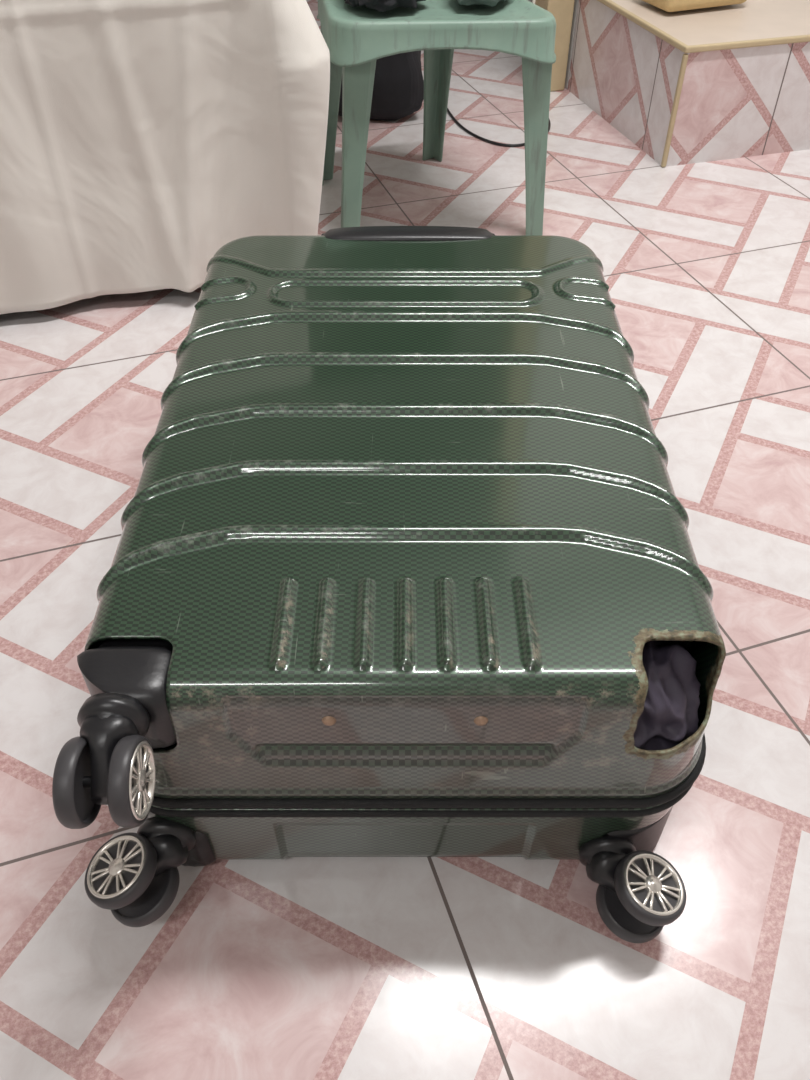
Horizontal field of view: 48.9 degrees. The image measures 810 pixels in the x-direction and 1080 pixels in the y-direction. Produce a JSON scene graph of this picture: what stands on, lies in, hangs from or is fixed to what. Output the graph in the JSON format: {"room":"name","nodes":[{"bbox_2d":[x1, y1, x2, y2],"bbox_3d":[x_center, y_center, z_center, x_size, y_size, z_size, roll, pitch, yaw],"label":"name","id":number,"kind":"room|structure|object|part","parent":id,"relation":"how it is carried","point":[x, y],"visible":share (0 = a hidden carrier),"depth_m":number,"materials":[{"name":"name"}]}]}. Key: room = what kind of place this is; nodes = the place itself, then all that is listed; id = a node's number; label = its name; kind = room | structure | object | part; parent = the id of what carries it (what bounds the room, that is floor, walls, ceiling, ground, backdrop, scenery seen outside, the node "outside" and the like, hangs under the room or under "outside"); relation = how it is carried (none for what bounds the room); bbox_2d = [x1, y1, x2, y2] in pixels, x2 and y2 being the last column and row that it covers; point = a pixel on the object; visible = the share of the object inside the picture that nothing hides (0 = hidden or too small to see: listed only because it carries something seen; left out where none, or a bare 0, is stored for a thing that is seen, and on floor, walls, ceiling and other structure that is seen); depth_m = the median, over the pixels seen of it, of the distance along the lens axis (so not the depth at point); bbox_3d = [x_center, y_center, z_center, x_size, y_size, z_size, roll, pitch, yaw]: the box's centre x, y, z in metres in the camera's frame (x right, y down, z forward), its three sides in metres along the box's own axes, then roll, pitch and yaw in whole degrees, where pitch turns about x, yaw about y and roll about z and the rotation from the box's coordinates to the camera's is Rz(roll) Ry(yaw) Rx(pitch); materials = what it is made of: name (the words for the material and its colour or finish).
{"room":"living room","nodes":[
{"label":"living room","id":0,"kind":"room"},
{"bbox_2d":[0,0,809,1079],"bbox_3d":[-0.181,-0.025,1.134,6.091,0.001,6.375,0,44,0],"label":"floor","id":1,"kind":"structure","parent":0,"point":[290,968],"depth_m":0.87,"materials":[{"name":"tile"}]},
{"bbox_2d":[0,0,329,314],"bbox_3d":[-0.938,-0.798,1.388,1.546,0.750,0.712,-12,46,-12],"label":"covered table","id":2,"kind":"object","parent":1,"relation":"on","point":[140,140],"visible":0.98,"depth_m":1.34,"materials":[{"name":"beige fabric"}]},
{"bbox_2d":[338,51,423,120],"bbox_3d":[-0.070,-1.140,2.091,0.231,0.255,0.181,0,44,0],"label":"bag","id":3,"kind":"object","parent":1,"relation":"on","point":[398,87],"visible":0.32,"depth_m":2.06,"materials":[{"name":"fabric"}]},
{"bbox_2d":[52,226,725,942],"bbox_3d":[0.003,-0.027,0.940,0.524,0.274,0.806,0,44,0],"label":"suitcase","id":4,"kind":"object","parent":1,"relation":"on","point":[404,564],"visible":1,"depth_m":0.72,"materials":[{"name":"green plastic"}]},
{"bbox_3d":[0.004,-0.383,1.119,0.218,0.016,0.038,0,44,0],"label":"carry handle","id":5,"kind":"part","parent":4,"relation":"part of","materials":[{"name":"black plastic"}]},
{"bbox_2d":[317,0,555,234],"bbox_3d":[0.022,-0.985,1.583,0.378,0.746,0.516,-9,45,-9],"label":"stool","id":6,"kind":"object","parent":1,"relation":"on","point":[355,38],"visible":0.81,"depth_m":1.51,"materials":[{"name":"green plastic"}]},
{"bbox_3d":[-0.149,-0.880,1.752,0.080,0.360,0.077,21,48,20],"label":"leg","id":7,"kind":"part","parent":6,"relation":"part of","materials":[{"name":"green plastic"}]},
{"bbox_3d":[-0.093,-0.706,1.573,0.077,0.360,0.076,28,51,26],"label":"leg","id":8,"kind":"part","parent":6,"relation":"part of","materials":[{"name":"green plastic"}]},
{"bbox_2d":[344,0,425,11],"bbox_3d":[-0.031,-0.968,1.501,0.150,0.089,0.215,0,44,0],"label":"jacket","id":9,"kind":"object","parent":6,"relation":"on","point":[379,5],"visible":1,"depth_m":1.46,"materials":[{"name":"fabric"}]},
{"bbox_3d":[0.045,-0.935,1.580,0.416,0.066,0.390,0,44,0],"label":"seat","id":10,"kind":"part","parent":6,"relation":"part of","materials":[{"name":"green plastic"}]},
{"bbox_3d":[0.071,-0.951,1.824,0.076,0.360,0.085,0,44,0],"label":"leg","id":11,"kind":"part","parent":6,"relation":"part of","materials":[{"name":"green plastic"}]},
{"bbox_2d":[456,0,505,6],"bbox_3d":[0.133,-0.960,1.518,0.112,0.055,0.179,0,44,0],"label":"towel","id":12,"kind":"object","parent":6,"relation":"on","point":[492,3],"visible":1,"depth_m":1.48,"materials":[{"name":"fabric"}]},
{"bbox_3d":[0.237,-0.720,1.588,0.069,0.360,0.077,25,49,23],"label":"leg","id":13,"kind":"part","parent":6,"relation":"part of","materials":[{"name":"green plastic"}]},
{"bbox_2d":[447,107,550,146],"bbox_3d":[0.217,-1.097,2.226,0.260,0.006,0.584,0,44,0],"label":"power cable","id":14,"kind":"object","parent":1,"relation":"on","point":[448,111],"visible":0.5,"depth_m":2.05,"materials":[{"name":"black plastic"}]},
{"bbox_2d":[567,0,809,166],"bbox_3d":[1.117,-1.196,2.161,1.312,0.239,0.526,-11,45,-11],"label":"tiled step","id":15,"kind":"structure","parent":1,"relation":"on","point":[684,87],"depth_m":1.92,"materials":[{"name":"pink tile"}]},
{"bbox_2d":[642,0,745,11],"bbox_3d":[0.643,-1.243,1.988,0.220,0.070,0.150,-16,46,-15],"label":"foam block","id":16,"kind":"object","parent":15,"relation":"on","point":[666,5],"visible":1,"depth_m":1.95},
{"bbox_2d":[565,0,577,88],"bbox_3d":[1.079,-2.260,1.562,1.400,2.596,0.090,-11,45,-11],"label":"wall partition","id":17,"kind":"structure","parent":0,"point":[575,1],"depth_m":2.23,"materials":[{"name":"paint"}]},
{"bbox_2d":[535,0,574,91],"bbox_3d":[0.365,-1.931,1.582,0.070,2.100,0.090,-11,45,-11],"label":"trim","id":18,"kind":"structure","parent":17,"relation":"attached to","point":[562,10],"depth_m":2.20,"materials":[{"name":"yellow wood"}]}
]}

